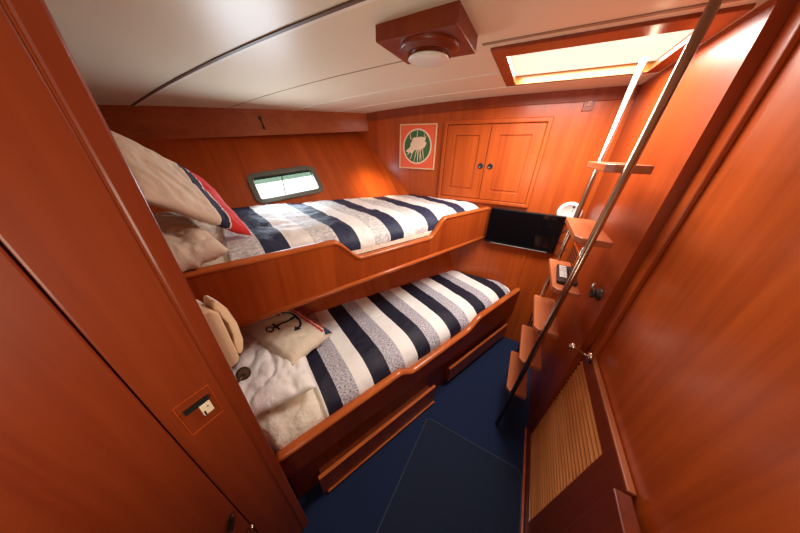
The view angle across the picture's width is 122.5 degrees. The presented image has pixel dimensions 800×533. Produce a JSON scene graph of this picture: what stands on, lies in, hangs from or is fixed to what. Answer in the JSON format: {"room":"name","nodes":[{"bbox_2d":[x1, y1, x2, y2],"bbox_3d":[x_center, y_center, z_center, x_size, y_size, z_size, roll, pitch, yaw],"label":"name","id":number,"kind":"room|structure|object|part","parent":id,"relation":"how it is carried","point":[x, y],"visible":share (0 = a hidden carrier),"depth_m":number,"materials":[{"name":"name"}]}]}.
{"room":"boat cabin","nodes":[
{"label":"boat cabin","id":0,"kind":"room"},
{"bbox_2d":[0,241,257,532],"bbox_3d":[-0.719,0.568,0.145,0.097,1.830,1.074,16,31,25],"label":"wall","id":1,"kind":"structure","parent":0,"point":[0,241],"depth_m":0.35,"materials":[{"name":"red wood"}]},
{"bbox_2d":[0,2,302,532],"bbox_3d":[-0.673,0.599,0.150,0.057,1.748,1.062,16,31,25],"label":"door","id":2,"kind":"structure","parent":1,"relation":"in","point":[80,452],"depth_m":0.32,"materials":[{"name":"red wood"}]},
{"bbox_3d":[-0.707,0.616,0.116,0.036,1.748,0.964,16,31,25],"label":"panel","id":3,"kind":"part","parent":2,"relation":"part of","materials":[{"name":"red wood"}]},
{"bbox_3d":[-0.423,0.308,0.480,0.005,0.032,0.019,16,31,25],"label":"latch plate","id":4,"kind":"part","parent":2,"relation":"part of","materials":[{"name":"beige plastic"}]},
{"bbox_2d":[131,132,408,215],"bbox_3d":[-1.031,-0.712,1.493,2.242,1.414,0.001,-23,-8,-27],"label":"wall","id":5,"kind":"structure","parent":0,"point":[346,167],"depth_m":1.59,"materials":[{"name":"brown wood"}]},
{"bbox_2d":[247,166,322,203],"bbox_3d":[-0.793,-0.577,1.546,0.460,0.232,0.189,-17,33,-31],"label":"window","id":6,"kind":"structure","parent":5,"relation":"in","point":[259,175],"depth_m":1.52,"materials":[{"name":"grey metal"}]},
{"bbox_2d":[275,337,529,532],"bbox_3d":[-0.757,0.933,1.464,3.100,0.050,2.800,16,31,25],"label":"floor","id":7,"kind":"structure","parent":0,"point":[469,404],"depth_m":1.30,"materials":[{"name":"blue carpet"}]},
{"bbox_2d":[239,252,520,498],"bbox_3d":[-0.100,0.435,1.431,2.267,0.890,0.833,-15,32,-28],"label":"bunk","id":8,"kind":"object","parent":7,"relation":"on","point":[334,448],"visible":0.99,"depth_m":1.24,"materials":[{"name":"red wood"}]},
{"bbox_3d":[-0.321,0.343,1.595,2.083,0.890,0.281,-15,32,-28],"label":"panel","id":9,"kind":"part","parent":8,"relation":"part of","materials":[{"name":"brown wood"}]},
{"bbox_2d":[256,343,443,454],"bbox_3d":[-0.071,0.435,1.415,2.158,0.245,0.654,-15,32,-28],"label":"mattress","id":10,"kind":"object","parent":8,"relation":"on","point":[291,419],"visible":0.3,"depth_m":0.91,"materials":[{"name":"beige fabric"}]},
{"bbox_2d":[231,329,316,417],"bbox_3d":[-0.637,0.447,1.058,0.324,0.138,0.524,-16,32,-29],"label":"pillow","id":11,"kind":"object","parent":10,"relation":"on","point":[273,381],"visible":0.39,"depth_m":0.93,"materials":[{"name":"white fabric"}]},
{"bbox_2d":[241,308,331,365],"bbox_3d":[-0.593,0.336,1.153,0.394,0.135,0.260,16,31,25],"label":"cushion","id":12,"kind":"object","parent":11,"relation":"on","point":[290,334],"visible":0.8,"depth_m":1.09,"materials":[{"name":"fabric"}]},
{"bbox_2d":[266,312,301,331],"bbox_3d":[-0.591,0.288,1.145,0.163,0.031,0.153,-3,28,-9],"label":"print","id":13,"kind":"object","parent":12,"relation":"attached to","point":[284,321],"depth_m":1.14},
{"bbox_2d":[306,270,509,417],"bbox_3d":[0.105,0.306,1.591,1.555,0.133,0.634,-19,34,-33],"label":"coverlet","id":14,"kind":"object","parent":10,"relation":"on","point":[374,336],"visible":0.86,"depth_m":1.35,"materials":[{"name":"multicoloured fabric"}]},
{"bbox_3d":[-0.076,0.936,1.243,0.750,0.157,0.018,-19,34,-33],"label":"drawer","id":15,"kind":"part","parent":8,"relation":"part of","materials":[{"name":"brown wood"}]},
{"bbox_3d":[0.215,0.747,1.477,1.771,0.310,0.015,-19,34,-33],"label":"panel","id":16,"kind":"part","parent":8,"relation":"part of","materials":[{"name":"red wood"}]},
{"bbox_3d":[0.637,0.663,1.752,0.755,0.129,0.018,-19,34,-33],"label":"drawer","id":17,"kind":"part","parent":8,"relation":"part of","materials":[{"name":"brown wood"}]},
{"bbox_2d":[376,419,521,532],"bbox_3d":[0.011,1.350,0.648,0.560,0.007,1.640,16,31,25],"label":"floor mat","id":18,"kind":"object","parent":7,"relation":"on","point":[448,483],"visible":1,"depth_m":1.09,"materials":[{"name":"blue carpet"}]},
{"bbox_2d":[524,343,640,532],"bbox_3d":[0.308,0.999,0.395,0.119,0.855,1.915,16,31,25],"label":"door","id":19,"kind":"structure","parent":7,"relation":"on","point":[579,479],"depth_m":0.78,"materials":[{"name":"red wood"}]},
{"bbox_3d":[0.707,0.336,0.855,0.121,0.097,0.033,-1,28,-5],"label":"handle","id":20,"kind":"part","parent":19,"relation":"part of","materials":[{"name":"silver metal"}]},
{"bbox_3d":[0.196,1.152,0.181,0.035,0.778,1.352,16,31,25],"label":"panel","id":21,"kind":"part","parent":19,"relation":"part of","materials":[{"name":"red wood"}]},
{"bbox_2d":[495,0,722,424],"bbox_3d":[0.732,0.143,1.058,0.118,1.792,0.503,16,31,25],"label":"ladder","id":22,"kind":"object","parent":7,"relation":"on","point":[590,233],"visible":1,"depth_m":0.81,"materials":[{"name":"wood"}]},
{"bbox_2d":[556,264,568,284],"bbox_3d":[0.723,0.033,0.978,0.042,0.018,0.178,18,32,28],"label":"remote control","id":23,"kind":"object","parent":22,"relation":"on","point":[562,276],"visible":0.91,"depth_m":0.96,"materials":[{"name":"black plastic"}]},
{"bbox_2d":[568,266,577,285],"bbox_3d":[0.759,0.039,0.968,0.028,0.018,0.170,17,32,27],"label":"remote control","id":24,"kind":"object","parent":22,"relation":"on","point":[575,283],"visible":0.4,"depth_m":0.97,"materials":[{"name":"black plastic"}]},
{"bbox_2d":[44,0,767,112],"bbox_3d":[-0.720,-0.607,0.651,3.100,0.189,2.800,16,31,25],"label":"ceiling","id":25,"kind":"structure","parent":0,"point":[123,51],"depth_m":0.72,"materials":[{"name":"white paint"}]},
{"bbox_2d":[98,105,367,139],"bbox_3d":[-1.157,-0.938,1.457,2.000,0.302,0.030,-13,31,-25],"label":"beam","id":26,"kind":"structure","parent":25,"relation":"attached to","point":[131,122],"depth_m":1.43,"materials":[{"name":"brown wood"}]},
{"bbox_2d":[130,0,376,105],"bbox_3d":[-0.587,-0.684,0.775,2.790,0.167,0.011,16,31,25],"label":"trim","id":27,"kind":"structure","parent":25,"relation":"attached to","point":[341,6],"depth_m":0.66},
{"bbox_2d":[229,61,403,107],"bbox_3d":[-0.781,-0.941,1.256,1.922,0.158,0.005,16,31,25],"label":"trim","id":28,"kind":"structure","parent":25,"relation":"attached to","point":[399,61],"depth_m":1.02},
{"bbox_2d":[292,73,500,110],"bbox_3d":[-0.243,-0.968,1.326,2.790,0.166,0.006,16,31,25],"label":"trim","id":29,"kind":"structure","parent":25,"relation":"attached to","point":[493,73],"depth_m":1.16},
{"bbox_2d":[375,0,477,67],"bbox_3d":[0.083,-0.651,0.651,0.237,0.078,0.202,16,31,25],"label":"ceiling lamp","id":30,"kind":"object","parent":25,"relation":"attached to","point":[428,38],"visible":1,"depth_m":0.59,"materials":[{"name":"red wood"}]},
{"bbox_2d":[337,72,659,111],"bbox_3d":[-0.117,-1.071,1.528,2.790,0.166,0.006,16,31,25],"label":"trim","id":31,"kind":"structure","parent":25,"relation":"attached to","point":[657,72],"depth_m":1.18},
{"bbox_2d":[482,0,740,45],"bbox_3d":[0.543,-0.645,0.580,0.630,0.006,0.013,16,31,25],"label":"trim","id":32,"kind":"structure","parent":25,"relation":"attached to","point":[724,1],"depth_m":0.57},
{"bbox_2d":[490,3,755,86],"bbox_3d":[0.677,-0.783,0.803,0.574,0.057,0.505,16,31,25],"label":"window","id":33,"kind":"structure","parent":25,"relation":"attached to","point":[617,50],"depth_m":0.78,"materials":[{"name":"brown wood"}]},
{"bbox_3d":[0.682,-0.801,0.817,0.531,0.006,0.426,16,31,25],"label":"pane","id":34,"kind":"part","parent":33,"relation":"part of","materials":[{"name":"glass"}]},
{"bbox_2d":[357,99,633,341],"bbox_3d":[0.339,-0.345,1.921,2.090,1.830,0.030,16,31,25],"label":"wall","id":35,"kind":"structure","parent":0,"point":[576,138],"depth_m":1.54,"materials":[{"name":"brown wood"}]},
{"bbox_2d":[182,207,489,327],"bbox_3d":[-0.324,-0.124,1.275,2.188,0.269,0.685,-14,32,-27],"label":"bunk","id":36,"kind":"object","parent":35,"relation":"attached to","point":[253,289],"visible":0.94,"depth_m":0.95,"materials":[{"name":"brown wood"}]},
{"bbox_2d":[187,219,431,269],"bbox_3d":[-0.448,-0.226,1.273,2.294,0.132,0.834,-13,31,-25],"label":"mattress","id":37,"kind":"object","parent":36,"relation":"on","point":[215,231],"visible":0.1,"depth_m":1.08,"materials":[{"name":"beige fabric"}]},
{"bbox_2d":[154,212,228,271],"bbox_3d":[-0.801,-0.084,0.749,0.377,0.148,0.230,19,33,30],"label":"pillow","id":38,"kind":"object","parent":37,"relation":"on","point":[191,246],"visible":0.46,"depth_m":0.72,"materials":[{"name":"beige fabric"}]},
{"bbox_2d":[221,194,477,260],"bbox_3d":[-0.247,-0.358,1.506,1.555,0.130,0.812,-19,34,-33],"label":"coverlet","id":39,"kind":"object","parent":37,"relation":"on","point":[356,223],"visible":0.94,"depth_m":1.21,"materials":[{"name":"multicoloured fabric"}]},
{"bbox_2d":[110,130,251,235],"bbox_3d":[-0.770,-0.279,0.774,0.416,0.402,0.310,16,31,25],"label":"cushion","id":40,"kind":"object","parent":39,"relation":"on","point":[163,183],"visible":0.85,"depth_m":0.70,"materials":[{"name":"fabric"}]},
{"bbox_3d":[-0.043,0.020,1.257,0.727,0.043,1.660,16,31,25],"label":"edge moulding","id":41,"kind":"part","parent":36,"relation":"part of","materials":[{"name":"brown wood"}]},
{"bbox_3d":[-0.338,-0.137,1.277,2.173,0.018,0.658,-14,32,-27],"label":"board","id":42,"kind":"part","parent":36,"relation":"part of","materials":[{"name":"brown wood"}]},
{"bbox_2d":[399,123,437,169],"bbox_3d":[0.134,-0.934,1.719,0.307,0.310,0.015,16,31,25],"label":"picture","id":43,"kind":"object","parent":35,"relation":"attached to","point":[417,141],"visible":1,"depth_m":1.71},
{"bbox_2d":[438,116,553,207],"bbox_3d":[0.603,-0.717,1.535,0.660,0.528,0.022,16,31,25],"label":"upper cabinet","id":44,"kind":"object","parent":35,"relation":"attached to","point":[512,153],"visible":1,"depth_m":1.51,"materials":[{"name":"brown wood"}]},
{"bbox_3d":[0.466,-0.756,1.603,0.293,0.472,0.011,16,31,25],"label":"door","id":45,"kind":"part","parent":44,"relation":"part of","materials":[{"name":"brown wood"}]},
{"bbox_3d":[0.733,-0.681,1.475,0.309,0.472,0.011,16,31,25],"label":"door","id":46,"kind":"part","parent":44,"relation":"part of","materials":[{"name":"brown wood"}]},
{"bbox_2d":[367,84,640,120],"bbox_3d":[0.457,-1.054,1.455,1.665,0.104,0.014,16,31,25],"label":"trim","id":47,"kind":"structure","parent":35,"relation":"attached to","point":[617,92],"depth_m":1.33,"materials":[{"name":"brown wood"}]},
{"bbox_2d":[504,249,527,324],"bbox_3d":[0.936,0.258,1.834,0.016,0.870,0.008,16,31,25],"label":"trim","id":48,"kind":"structure","parent":35,"relation":"attached to","point":[526,251],"depth_m":1.71,"materials":[{"name":"brown wood"}]},
{"bbox_2d":[484,207,566,253],"bbox_3d":[0.876,-0.265,1.580,0.468,0.262,0.041,16,31,25],"label":"television","id":49,"kind":"object","parent":35,"relation":"attached to","point":[540,232],"visible":0.99,"depth_m":1.55,"materials":[{"name":"black plastic"}]},
{"bbox_2d":[556,202,582,217],"bbox_3d":[1.093,-0.347,1.418,0.136,0.136,0.020,16,31,25],"label":"lamp","id":50,"kind":"object","parent":35,"relation":"attached to","point":[568,209],"visible":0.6,"depth_m":1.41,"materials":[{"name":"white plastic"}]},
{"bbox_2d":[581,101,594,111],"bbox_3d":[1.025,-0.882,1.192,0.047,0.063,0.010,16,31,25],"label":"light switch","id":51,"kind":"object","parent":35,"relation":"attached to","point":[588,105],"visible":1,"depth_m":1.20,"materials":[{"name":"brown plastic"}]},
{"bbox_2d":[528,0,798,429],"bbox_3d":[1.011,0.067,1.173,0.084,1.830,0.812,16,31,25],"label":"wall","id":52,"kind":"structure","parent":0,"point":[721,68],"depth_m":0.75,"materials":[{"name":"brown wood"}]},
{"bbox_2d":[520,428,526,532],"bbox_3d":[0.307,1.381,0.601,0.012,0.010,1.930,16,31,25],"label":"baseboard","id":53,"kind":"structure","parent":52,"relation":"attached to","point":[525,433],"depth_m":1.12,"materials":[{"name":"brown wood"}]},
{"bbox_2d":[566,242,578,266],"bbox_3d":[1.107,-0.053,1.410,0.008,0.147,0.220,16,31,25],"label":"air vent","id":54,"kind":"object","parent":52,"relation":"in","point":[573,256],"visible":0.6,"depth_m":1.39,"materials":[{"name":"brown wood"}]},
{"bbox_2d":[589,283,602,300],"bbox_3d":[0.812,0.106,0.917,0.032,0.052,0.078,16,31,25],"label":"door knob","id":55,"kind":"object","parent":52,"relation":"attached to","point":[593,292],"visible":1,"depth_m":0.90,"materials":[{"name":"metal"}]},
{"bbox_2d":[597,39,799,532],"bbox_3d":[0.355,0.627,0.082,0.043,1.830,1.970,16,31,25],"label":"wall","id":56,"kind":"structure","parent":0,"point":[700,372],"depth_m":0.43,"materials":[{"name":"brown wood"}]},
{"bbox_2d":[590,0,799,357],"bbox_3d":[0.794,0.252,0.845,0.013,1.800,0.053,16,31,25],"label":"trim","id":57,"kind":"structure","parent":56,"relation":"attached to","point":[788,37],"depth_m":0.56,"materials":[{"name":"brown wood"}]},
{"bbox_3d":[-1.215,0.138,0.937,1.755,1.830,0.050,16,31,25],"label":"wall","id":58,"kind":"structure","parent":0,"visible":0},
{"bbox_2d":[0,0,308,530],"bbox_3d":[-0.427,0.363,0.578,0.063,1.800,0.028,16,31,25],"label":"trim","id":59,"kind":"structure","parent":58,"relation":"attached to","point":[34,20],"depth_m":0.31,"materials":[{"name":"red wood"}]},
{"bbox_2d":[196,295,242,367],"bbox_3d":[-0.445,0.154,0.536,0.102,0.187,0.060,16,31,25],"label":"cushion","id":60,"kind":"object","parent":58,"relation":"attached to","point":[224,327],"visible":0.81,"depth_m":0.51,"materials":[{"name":"beige fabric"}]},
{"bbox_2d":[235,366,250,382],"bbox_3d":[-0.423,0.291,0.583,0.029,0.027,0.050,10,29,16],"label":"lamp","id":61,"kind":"object","parent":58,"relation":"attached to","point":[243,373],"visible":0.96,"depth_m":0.59,"materials":[{"name":"brown metal"}]},
{"bbox_3d":[-0.418,0.295,0.572,0.010,0.012,0.032,8,29,12],"label":"stem","id":62,"kind":"part","parent":61,"relation":"part of","materials":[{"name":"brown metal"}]}
]}

